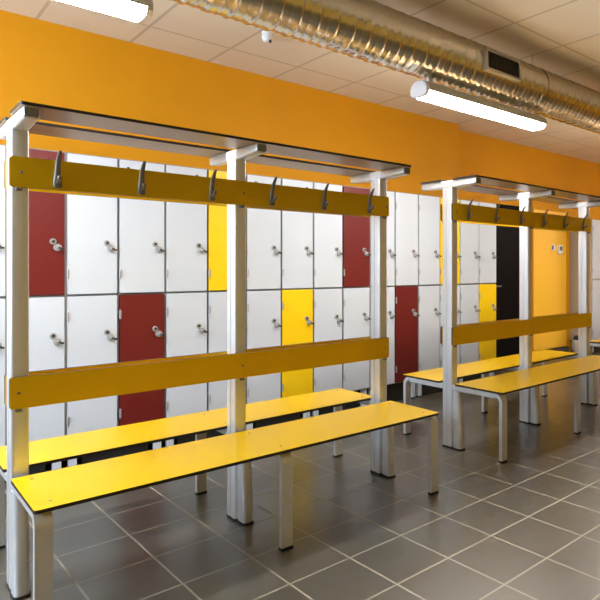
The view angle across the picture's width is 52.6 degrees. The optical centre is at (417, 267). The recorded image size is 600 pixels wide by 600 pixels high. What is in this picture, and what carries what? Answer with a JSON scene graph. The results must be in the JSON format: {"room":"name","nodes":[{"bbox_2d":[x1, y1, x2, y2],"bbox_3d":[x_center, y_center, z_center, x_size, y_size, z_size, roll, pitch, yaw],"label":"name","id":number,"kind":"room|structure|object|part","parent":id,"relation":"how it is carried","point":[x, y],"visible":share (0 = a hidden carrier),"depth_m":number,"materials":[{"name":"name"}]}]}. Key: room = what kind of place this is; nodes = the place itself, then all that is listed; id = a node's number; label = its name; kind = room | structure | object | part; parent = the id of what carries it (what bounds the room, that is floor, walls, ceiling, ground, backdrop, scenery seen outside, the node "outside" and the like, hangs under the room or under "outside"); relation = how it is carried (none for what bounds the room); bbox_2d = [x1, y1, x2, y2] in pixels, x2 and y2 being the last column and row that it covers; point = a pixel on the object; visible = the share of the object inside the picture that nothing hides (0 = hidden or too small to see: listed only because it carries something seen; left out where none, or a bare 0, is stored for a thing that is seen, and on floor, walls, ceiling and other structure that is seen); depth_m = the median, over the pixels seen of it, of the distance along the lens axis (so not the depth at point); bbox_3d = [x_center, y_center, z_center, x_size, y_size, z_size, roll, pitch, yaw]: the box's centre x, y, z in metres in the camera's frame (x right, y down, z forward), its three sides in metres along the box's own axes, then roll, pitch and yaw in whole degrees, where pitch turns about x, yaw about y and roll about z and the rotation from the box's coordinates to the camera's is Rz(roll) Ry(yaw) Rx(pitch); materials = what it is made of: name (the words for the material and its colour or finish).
{"room":"changing room","nodes":[
{"label":"changing room","id":0,"kind":"room"},
{"bbox_2d":[0,10,458,198],"bbox_3d":[-2.261,-0.216,4.528,7.292,2.950,0.330,0,0,-44],"label":"wall","id":1,"kind":"structure","parent":0,"point":[42,62],"depth_m":4.75,"materials":[{"name":"orange paint"}]},
{"bbox_2d":[0,351,599,599],"bbox_3d":[2.138,1.309,3.913,12.800,0.100,7.400,0,0,-44],"label":"floor","id":2,"kind":"structure","parent":0,"point":[526,526],"depth_m":2.87,"materials":[{"name":"grey tile"}]},
{"bbox_2d":[0,144,64,482],"bbox_3d":[-2.556,0.272,3.594,0.600,1.974,0.593,0,0,-44],"label":"locker","id":3,"kind":"object","parent":2,"relation":"on","point":[46,210],"visible":0.59,"depth_m":3.53,"materials":[{"name":"grey"}]},
{"bbox_3d":[-2.492,-0.272,3.310,0.283,0.870,0.018,0,0,-44],"label":"door","id":4,"kind":"part","parent":3,"relation":"part of","materials":[{"name":"white laminate"}]},
{"bbox_3d":[-2.492,0.624,3.310,0.283,0.894,0.018,0,0,-44],"label":"door","id":5,"kind":"part","parent":3,"relation":"part of","materials":[{"name":"white laminate"}]},
{"bbox_3d":[-2.275,-0.272,3.518,0.283,0.870,0.018,0,0,-44],"label":"door","id":6,"kind":"part","parent":3,"relation":"part of","materials":[{"name":"red laminate"}]},
{"bbox_3d":[-2.275,0.624,3.518,0.283,0.894,0.018,0,0,-44],"label":"door","id":7,"kind":"part","parent":3,"relation":"part of","materials":[{"name":"white laminate"}]},
{"bbox_3d":[-2.220,1.164,3.616,0.045,0.166,0.040,0,0,-44],"label":"leg","id":8,"kind":"part","parent":3,"relation":"part of","materials":[{"name":"white laminate"}]},
{"bbox_2d":[65,152,164,466],"bbox_3d":[-2.122,0.272,4.009,0.600,1.974,0.593,0,0,-44],"label":"locker","id":9,"kind":"object","parent":2,"relation":"on","point":[115,247],"visible":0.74,"depth_m":3.80,"materials":[{"name":"grey laminate"}]},
{"bbox_3d":[-2.158,1.164,3.675,0.045,0.166,0.040,0,0,-44],"label":"leg","id":10,"kind":"part","parent":9,"relation":"part of","materials":[{"name":"white laminate"}]},
{"bbox_3d":[-2.058,-0.272,3.725,0.283,0.870,0.018,0,0,-44],"label":"door","id":11,"kind":"part","parent":9,"relation":"part of","materials":[{"name":"white laminate"}]},
{"bbox_3d":[-2.058,0.624,3.725,0.283,0.894,0.018,0,0,-44],"label":"door","id":12,"kind":"part","parent":9,"relation":"part of","materials":[{"name":"white laminate"}]},
{"bbox_3d":[-1.841,-0.272,3.933,0.283,0.870,0.018,0,0,-44],"label":"door","id":13,"kind":"part","parent":9,"relation":"part of","materials":[{"name":"white laminate"}]},
{"bbox_3d":[-1.841,0.624,3.933,0.283,0.894,0.018,0,0,-44],"label":"door","id":14,"kind":"part","parent":9,"relation":"part of","materials":[{"name":"red laminate"}]},
{"bbox_3d":[-1.786,1.164,4.031,0.045,0.166,0.040,0,0,-44],"label":"leg","id":15,"kind":"part","parent":9,"relation":"part of","materials":[{"name":"white laminate"}]},
{"bbox_2d":[165,164,246,446],"bbox_3d":[-1.688,0.272,4.424,0.600,1.974,0.593,0,0,-44],"label":"locker","id":16,"kind":"object","parent":2,"relation":"on","point":[195,234],"visible":0.41,"depth_m":4.17,"materials":[{"name":"grey laminate"}]},
{"bbox_3d":[-1.724,1.164,4.090,0.045,0.166,0.040,0,0,-44],"label":"leg","id":17,"kind":"part","parent":16,"relation":"part of","materials":[{"name":"white laminate"}]},
{"bbox_3d":[-1.624,-0.272,4.140,0.283,0.870,0.018,0,0,-44],"label":"door","id":18,"kind":"part","parent":16,"relation":"part of","materials":[{"name":"white laminate"}]},
{"bbox_3d":[-1.624,0.624,4.140,0.283,0.894,0.018,0,0,-44],"label":"door","id":19,"kind":"part","parent":16,"relation":"part of","materials":[{"name":"white laminate"}]},
{"bbox_3d":[-1.407,-0.272,4.348,0.283,0.870,0.018,0,0,-44],"label":"door","id":20,"kind":"part","parent":16,"relation":"part of","materials":[{"name":"yellow laminate"}]},
{"bbox_3d":[-1.407,0.624,4.348,0.283,0.894,0.018,0,0,-44],"label":"door","id":21,"kind":"part","parent":16,"relation":"part of","materials":[{"name":"white laminate"}]},
{"bbox_2d":[0,101,438,599],"bbox_3d":[-0.900,0.328,2.962,1.933,1.862,0.937,0,0,-44],"label":"bench","id":22,"kind":"object","parent":2,"relation":"on","point":[37,495],"visible":1,"depth_m":2.71,"materials":[{"name":"yellow laminate"}]},
{"bbox_3d":[-1.875,1.034,2.626,0.055,0.425,0.058,0,0,-44],"label":"leg","id":23,"kind":"part","parent":22,"relation":"part of","materials":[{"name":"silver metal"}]},
{"bbox_3d":[-1.738,0.840,2.483,0.048,0.035,0.337,0,0,-44],"label":"seat rail","id":24,"kind":"part","parent":22,"relation":"part of","materials":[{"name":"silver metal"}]},
{"bbox_3d":[-1.585,0.353,2.332,0.062,1.788,0.090,0,0,-44],"label":"post","id":25,"kind":"part","parent":22,"relation":"part of","materials":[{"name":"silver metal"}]},
{"bbox_3d":[-1.585,-0.564,2.332,0.060,0.054,0.510,0,0,-44],"label":"shelf arm","id":26,"kind":"part","parent":22,"relation":"part of","materials":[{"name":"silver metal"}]},
{"bbox_3d":[-1.428,0.840,2.159,0.048,0.035,0.374,0,0,-44],"label":"seat rail","id":27,"kind":"part","parent":22,"relation":"part of","materials":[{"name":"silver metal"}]},
{"bbox_3d":[-1.278,1.034,2.003,0.055,0.425,0.058,0,0,-44],"label":"leg","id":28,"kind":"part","parent":22,"relation":"part of","materials":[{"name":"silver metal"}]},
{"bbox_3d":[-1.093,0.815,3.163,1.933,0.015,0.378,0,0,-44],"label":"seat","id":29,"kind":"part","parent":22,"relation":"part of","materials":[{"name":"yellow laminate"}]},
{"bbox_3d":[-0.949,0.486,3.013,1.933,0.124,0.015,0,0,-44],"label":"backrest","id":30,"kind":"part","parent":22,"relation":"part of","materials":[{"name":"yellow laminate"}]},
{"bbox_3d":[-0.877,0.486,2.937,1.933,0.124,0.015,0,0,-44],"label":"backrest","id":31,"kind":"part","parent":22,"relation":"part of","materials":[{"name":"yellow laminate"}]},
{"bbox_3d":[-1.198,1.034,3.273,0.055,0.425,0.058,0,0,-44],"label":"leg","id":32,"kind":"part","parent":22,"relation":"part of","materials":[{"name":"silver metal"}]},
{"bbox_3d":[-1.061,0.840,3.130,0.048,0.035,0.337,0,0,-44],"label":"seat rail","id":33,"kind":"part","parent":22,"relation":"part of","materials":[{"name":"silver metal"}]},
{"bbox_3d":[-0.720,0.815,2.773,1.933,0.015,0.415,0,0,-44],"label":"seat","id":34,"kind":"part","parent":22,"relation":"part of","materials":[{"name":"yellow laminate"}]},
{"bbox_3d":[-0.916,0.353,2.972,0.062,1.788,0.090,0,0,-44],"label":"post","id":35,"kind":"part","parent":22,"relation":"part of","materials":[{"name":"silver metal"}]},
{"bbox_3d":[-0.916,-0.564,2.972,0.060,0.054,0.510,0,0,-44],"label":"shelf arm","id":36,"kind":"part","parent":22,"relation":"part of","materials":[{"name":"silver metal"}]},
{"bbox_3d":[-0.602,1.034,2.650,0.055,0.425,0.058,0,0,-44],"label":"leg","id":37,"kind":"part","parent":22,"relation":"part of","materials":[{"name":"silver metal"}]},
{"bbox_3d":[-0.521,1.034,3.920,0.055,0.425,0.058,0,0,-44],"label":"leg","id":38,"kind":"part","parent":22,"relation":"part of","materials":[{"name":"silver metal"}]},
{"bbox_3d":[-0.384,0.840,3.777,0.048,0.035,0.337,0,0,-44],"label":"seat rail","id":39,"kind":"part","parent":22,"relation":"part of","materials":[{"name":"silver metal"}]},
{"bbox_3d":[-0.239,0.353,3.619,0.062,1.788,0.090,0,0,-44],"label":"post","id":40,"kind":"part","parent":22,"relation":"part of","materials":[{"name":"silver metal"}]},
{"bbox_3d":[-0.239,-0.564,3.619,0.060,0.054,0.510,0,0,-44],"label":"shelf arm","id":41,"kind":"part","parent":22,"relation":"part of","materials":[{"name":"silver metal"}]},
{"bbox_3d":[0.075,1.034,3.297,0.055,0.425,0.058,0,0,-44],"label":"leg","id":42,"kind":"part","parent":22,"relation":"part of","materials":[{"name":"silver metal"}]},
{"bbox_2d":[246,174,313,429],"bbox_3d":[-1.254,0.272,4.839,0.600,1.974,0.593,0,0,-44],"label":"locker","id":43,"kind":"object","parent":2,"relation":"on","point":[279,244],"visible":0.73,"depth_m":4.63,"materials":[{"name":"grey"}]},
{"bbox_3d":[-1.291,1.164,4.505,0.045,0.166,0.040,0,0,-44],"label":"leg","id":44,"kind":"part","parent":43,"relation":"part of","materials":[{"name":"white laminate"}]},
{"bbox_3d":[-1.190,-0.272,4.555,0.283,0.870,0.018,0,0,-44],"label":"door","id":45,"kind":"part","parent":43,"relation":"part of","materials":[{"name":"white laminate"}]},
{"bbox_3d":[-1.190,0.624,4.555,0.283,0.894,0.018,0,0,-44],"label":"door","id":46,"kind":"part","parent":43,"relation":"part of","materials":[{"name":"white laminate"}]},
{"bbox_3d":[-0.973,-0.272,4.763,0.283,0.870,0.018,0,0,-44],"label":"door","id":47,"kind":"part","parent":43,"relation":"part of","materials":[{"name":"white laminate"}]},
{"bbox_3d":[-0.973,0.624,4.763,0.283,0.894,0.018,0,0,-44],"label":"door","id":48,"kind":"part","parent":43,"relation":"part of","materials":[{"name":"yellow laminate"}]},
{"bbox_3d":[-0.918,1.164,4.861,0.045,0.166,0.040,0,0,-44],"label":"leg","id":49,"kind":"part","parent":43,"relation":"part of","materials":[{"name":"white metal"}]},
{"bbox_2d":[310,182,370,416],"bbox_3d":[-0.820,0.272,5.254,0.600,1.974,0.593,0,0,-44],"label":"locker","id":50,"kind":"object","parent":2,"relation":"on","point":[340,289],"visible":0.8,"depth_m":5.07,"materials":[{"name":"grey"}]},
{"bbox_3d":[-0.857,1.164,4.920,0.045,0.166,0.040,0,0,-44],"label":"leg","id":51,"kind":"part","parent":50,"relation":"part of","materials":[{"name":"white metal"}]},
{"bbox_3d":[-0.756,-0.272,4.970,0.283,0.870,0.018,0,0,-44],"label":"door","id":52,"kind":"part","parent":50,"relation":"part of","materials":[{"name":"white laminate"}]},
{"bbox_3d":[-0.756,0.624,4.970,0.283,0.894,0.018,0,0,-44],"label":"door","id":53,"kind":"part","parent":50,"relation":"part of","materials":[{"name":"white laminate"}]},
{"bbox_3d":[-0.539,-0.272,5.178,0.283,0.870,0.018,0,0,-44],"label":"door","id":54,"kind":"part","parent":50,"relation":"part of","materials":[{"name":"red laminate"}]},
{"bbox_3d":[-0.539,0.624,5.178,0.283,0.894,0.018,0,0,-44],"label":"door","id":55,"kind":"part","parent":50,"relation":"part of","materials":[{"name":"white laminate"}]},
{"bbox_3d":[-0.484,1.164,5.276,0.045,0.166,0.040,0,0,-44],"label":"leg","id":56,"kind":"part","parent":50,"relation":"part of","materials":[{"name":"white metal"}]},
{"bbox_2d":[358,189,419,400],"bbox_3d":[-0.386,0.272,5.669,0.600,1.974,0.593,0,0,-44],"label":"locker","id":57,"kind":"object","parent":2,"relation":"on","point":[402,220],"visible":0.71,"depth_m":5.54,"materials":[{"name":"grey"}]},
{"bbox_3d":[-0.322,-0.272,5.385,0.283,0.870,0.018,0,0,-44],"label":"door","id":58,"kind":"part","parent":57,"relation":"part of","materials":[{"name":"white laminate"}]},
{"bbox_3d":[-0.322,0.624,5.385,0.283,0.894,0.018,0,0,-44],"label":"door","id":59,"kind":"part","parent":57,"relation":"part of","materials":[{"name":"white laminate"}]},
{"bbox_3d":[-0.105,-0.272,5.593,0.283,0.870,0.018,0,0,-44],"label":"door","id":60,"kind":"part","parent":57,"relation":"part of","materials":[{"name":"white laminate"}]},
{"bbox_3d":[-0.105,0.624,5.593,0.283,0.894,0.018,0,0,-44],"label":"door","id":61,"kind":"part","parent":57,"relation":"part of","materials":[{"name":"red laminate"}]},
{"bbox_3d":[-0.050,1.164,5.691,0.045,0.166,0.040,0,0,-44],"label":"leg","id":62,"kind":"part","parent":57,"relation":"part of","materials":[{"name":"silver metal"}]},
{"bbox_2d":[415,194,461,396],"bbox_3d":[0.048,0.272,6.084,0.600,1.974,0.593,0,0,-44],"label":"locker","id":63,"kind":"object","parent":2,"relation":"on","point":[430,225],"visible":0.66,"depth_m":5.81,"materials":[{"name":"grey"}]},
{"bbox_3d":[0.011,1.164,5.750,0.045,0.166,0.040,0,0,-44],"label":"leg","id":64,"kind":"part","parent":63,"relation":"part of","materials":[{"name":"silver metal"}]},
{"bbox_3d":[0.112,-0.272,5.800,0.283,0.870,0.018,0,0,-44],"label":"door","id":65,"kind":"part","parent":63,"relation":"part of","materials":[{"name":"white laminate"}]},
{"bbox_3d":[0.112,0.624,5.800,0.283,0.894,0.018,0,0,-44],"label":"door","id":66,"kind":"part","parent":63,"relation":"part of","materials":[{"name":"white laminate"}]},
{"bbox_3d":[0.329,-0.272,6.008,0.283,0.870,0.018,0,0,-44],"label":"door","id":67,"kind":"part","parent":63,"relation":"part of","materials":[{"name":"yellow laminate"}]},
{"bbox_3d":[0.329,0.624,6.008,0.283,0.894,0.018,0,0,-44],"label":"door","id":68,"kind":"part","parent":63,"relation":"part of","materials":[{"name":"white laminate"}]},
{"bbox_2d":[457,199,497,382],"bbox_3d":[0.482,0.272,6.499,0.600,1.974,0.593,0,0,-44],"label":"locker","id":69,"kind":"object","parent":2,"relation":"on","point":[477,284],"visible":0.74,"depth_m":6.30,"materials":[{"name":"grey laminate"}]},
{"bbox_3d":[0.546,-0.272,6.215,0.283,0.870,0.018,0,0,-44],"label":"door","id":70,"kind":"part","parent":69,"relation":"part of","materials":[{"name":"white laminate"}]},
{"bbox_3d":[0.546,0.624,6.215,0.283,0.894,0.018,0,0,-44],"label":"door","id":71,"kind":"part","parent":69,"relation":"part of","materials":[{"name":"white laminate"}]},
{"bbox_3d":[0.762,-0.272,6.423,0.283,0.870,0.018,0,0,-44],"label":"door","id":72,"kind":"part","parent":69,"relation":"part of","materials":[{"name":"white laminate"}]},
{"bbox_3d":[0.762,0.624,6.423,0.283,0.894,0.018,0,0,-44],"label":"door","id":73,"kind":"part","parent":69,"relation":"part of","materials":[{"name":"yellow laminate"}]},
{"bbox_2d":[403,175,599,462],"bbox_3d":[0.900,0.317,4.794,1.933,1.884,0.937,0,0,-45],"label":"bench","id":74,"kind":"object","parent":2,"relation":"on","point":[582,368],"visible":0.99,"depth_m":4.57,"materials":[{"name":"yellow laminate"}]},
{"bbox_3d":[-0.068,1.032,4.438,0.055,0.430,0.058,0,0,-45],"label":"leg","id":75,"kind":"part","parent":74,"relation":"part of","materials":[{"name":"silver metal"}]},
{"bbox_3d":[0.073,0.835,4.297,0.048,0.035,0.337,0,0,-45],"label":"seat rail","id":76,"kind":"part","parent":74,"relation":"part of","materials":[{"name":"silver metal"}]},
{"bbox_3d":[0.229,0.342,4.150,0.062,1.810,0.090,0,0,-45],"label":"post","id":77,"kind":"part","parent":74,"relation":"part of","materials":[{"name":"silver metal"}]},
{"bbox_3d":[0.229,-0.586,4.150,0.060,0.055,0.510,0,0,-45],"label":"shelf arm","id":78,"kind":"part","parent":74,"relation":"part of","materials":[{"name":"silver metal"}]},
{"bbox_3d":[0.389,0.835,3.981,0.048,0.035,0.374,0,0,-45],"label":"seat rail","id":79,"kind":"part","parent":74,"relation":"part of","materials":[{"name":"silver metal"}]},
{"bbox_3d":[0.595,1.032,5.100,0.055,0.430,0.058,0,0,-45],"label":"leg","id":80,"kind":"part","parent":74,"relation":"part of","materials":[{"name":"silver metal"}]},
{"bbox_3d":[0.702,0.809,4.992,1.933,0.015,0.378,0,0,-45],"label":"seat","id":81,"kind":"part","parent":74,"relation":"part of","materials":[{"name":"yellow laminate"}]},
{"bbox_3d":[0.542,1.032,3.827,0.055,0.430,0.058,0,0,-45],"label":"leg","id":82,"kind":"part","parent":74,"relation":"part of","materials":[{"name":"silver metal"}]},
{"bbox_3d":[0.850,0.477,4.845,1.933,0.126,0.015,0,0,-45],"label":"backrest","id":83,"kind":"part","parent":74,"relation":"part of","materials":[{"name":"yellow laminate"}]},
{"bbox_3d":[0.735,0.835,4.959,0.048,0.035,0.337,0,0,-45],"label":"seat rail","id":84,"kind":"part","parent":74,"relation":"part of","materials":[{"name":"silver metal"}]},
{"bbox_3d":[0.923,0.477,4.771,1.933,0.126,0.015,0,0,-45],"label":"backrest","id":85,"kind":"part","parent":74,"relation":"part of","materials":[{"name":"yellow laminate"}]},
{"bbox_3d":[0.884,0.342,4.805,0.062,1.810,0.090,0,0,-45],"label":"post","id":86,"kind":"part","parent":74,"relation":"part of","materials":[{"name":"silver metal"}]},
{"bbox_3d":[0.884,-0.586,4.805,0.060,0.055,0.510,0,0,-45],"label":"shelf arm","id":87,"kind":"part","parent":74,"relation":"part of","materials":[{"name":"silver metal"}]},
{"bbox_3d":[1.084,0.809,4.610,1.933,0.015,0.415,0,0,-45],"label":"seat","id":88,"kind":"part","parent":74,"relation":"part of","materials":[{"name":"yellow laminate"}]},
{"bbox_3d":[1.257,1.032,5.761,0.055,0.430,0.058,0,0,-45],"label":"leg","id":89,"kind":"part","parent":74,"relation":"part of","materials":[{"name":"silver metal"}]},
{"bbox_3d":[1.205,1.032,4.489,0.055,0.430,0.058,0,0,-45],"label":"leg","id":90,"kind":"part","parent":74,"relation":"part of","materials":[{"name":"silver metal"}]},
{"bbox_3d":[1.546,-0.586,5.466,0.060,0.055,0.510,0,0,-45],"label":"shelf arm","id":91,"kind":"part","parent":74,"relation":"part of","materials":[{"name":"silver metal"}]},
{"bbox_3d":[1.546,0.342,5.466,0.062,1.810,0.090,0,0,-45],"label":"post","id":92,"kind":"part","parent":74,"relation":"part of","materials":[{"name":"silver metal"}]},
{"bbox_2d":[573,335,577,352],"bbox_3d":[2.362,1.117,8.555,0.198,0.285,0.198,0,0,-44],"label":"waste bin","id":93,"kind":"object","parent":2,"relation":"on","point":[575,338],"visible":0.25,"depth_m":8.51,"materials":[{"name":"white plastic"}]},
{"bbox_2d":[570,219,599,353],"bbox_3d":[2.657,0.272,8.942,0.600,1.974,0.428,0,0,-44],"label":"locker","id":94,"kind":"object","parent":2,"relation":"on","point":[595,224],"visible":0.62,"depth_m":8.72,"materials":[{"name":"beige"}]},
{"bbox_3d":[2.664,-0.272,8.717,0.283,0.870,0.018,0,0,-44],"label":"door","id":95,"kind":"part","parent":94,"relation":"part of","materials":[{"name":"white laminate"}]},
{"bbox_3d":[2.664,0.624,8.717,0.283,0.894,0.018,0,0,-44],"label":"door","id":96,"kind":"part","parent":94,"relation":"part of","materials":[{"name":"white laminate"}]},
{"bbox_2d":[590,339,599,354],"bbox_3d":[2.878,0.317,6.781,1.933,1.884,0.937,0,0,-44],"label":"bench","id":97,"kind":"object","parent":2,"relation":"on","point":[596,343],"visible":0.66,"depth_m":6.42,"materials":[{"name":"yellow laminate"}]},
{"bbox_3d":[2.684,0.809,6.983,1.933,0.015,0.378,0,0,-44],"label":"seat","id":98,"kind":"part","parent":97,"relation":"part of","materials":[{"name":"yellow laminate"}]},
{"bbox_2d":[0,0,599,163],"bbox_3d":[2.138,-1.741,3.913,12.800,0.100,7.400,0,0,-44],"label":"ceiling","id":99,"kind":"structure","parent":0,"point":[562,37],"depth_m":4.41,"materials":[{"name":"tile"}]},
{"bbox_2d":[58,0,153,22],"bbox_3d":[-1.707,-1.183,2.179,1.365,0.145,0.160,0,0,-44],"label":"ceiling lamp","id":100,"kind":"object","parent":99,"relation":"attached to","point":[139,11],"visible":1,"depth_m":2.54,"materials":[{"name":"white plastic"}]},
{"bbox_2d":[261,30,271,42],"bbox_3d":[-1.082,-1.652,4.223,0.076,0.077,0.076,0,0,-44],"label":"ceiling sensor","id":101,"kind":"object","parent":99,"relation":"attached to","point":[266,35],"visible":0.99,"depth_m":4.20,"materials":[{"name":"white plastic"}]},
{"bbox_2d":[172,0,599,133],"bbox_3d":[1.208,-1.470,4.957,12.398,0.443,0.362,0,0,-44],"label":"ventilation duct","id":102,"kind":"object","parent":99,"relation":"hanging from","point":[374,32],"visible":0.99,"depth_m":3.64,"materials":[{"name":"metal"}]},
{"bbox_2d":[483,47,521,82],"bbox_3d":[0.597,-1.429,4.158,0.390,0.152,0.051,0,0,-44],"label":"grille","id":103,"kind":"object","parent":102,"relation":"attached to","point":[498,66],"depth_m":4.13,"materials":[{"name":"grey metal"}]},
{"bbox_2d":[410,77,546,130],"bbox_3d":[0.493,-1.183,4.284,1.365,0.145,0.160,0,0,-44],"label":"ceiling lamp","id":104,"kind":"object","parent":99,"relation":"attached to","point":[424,90],"visible":1,"depth_m":4.13,"materials":[{"name":"grey plastic"}]},
{"bbox_2d":[459,130,599,350],"bbox_3d":[2.302,-0.216,9.017,5.508,2.950,0.150,0,0,-44],"label":"wall","id":105,"kind":"structure","parent":0,"point":[481,155],"depth_m":8.11,"materials":[{"name":"orange paint"}]},
{"bbox_2d":[494,203,518,357],"bbox_3d":[1.230,0.209,7.923,0.870,2.100,0.129,0,0,-44],"label":"door","id":106,"kind":"structure","parent":105,"relation":"in","point":[507,238],"depth_m":7.89,"materials":[{"name":"black paint"}]},
{"bbox_3d":[1.218,0.209,7.935,0.870,2.100,0.095,0,0,-44],"label":"frame","id":107,"kind":"part","parent":106,"relation":"part of","materials":[{"name":"black paint"}]},
{"bbox_2d":[532,206,569,350],"bbox_3d":[1.921,0.154,8.514,0.945,2.030,0.050,0,0,-44],"label":"door","id":108,"kind":"structure","parent":105,"relation":"in","point":[550,269],"depth_m":8.48,"materials":[{"name":"orange paint"}]},
{"bbox_2d":[557,245,562,253],"bbox_3d":[2.091,-0.271,8.622,0.100,0.130,0.038,0,0,-44],"label":"wall control box","id":109,"kind":"object","parent":108,"relation":"attached to","point":[559,247],"visible":1,"depth_m":8.60,"materials":[{"name":"white plastic"}]},
{"bbox_2d":[546,346,568,351],"bbox_3d":[1.325,1.216,7.970,2.648,0.085,0.012,0,0,-44],"label":"baseboard","id":110,"kind":"structure","parent":105,"relation":"attached to","point":[564,348],"depth_m":8.74,"materials":[{"name":"grey tile"}]}
]}

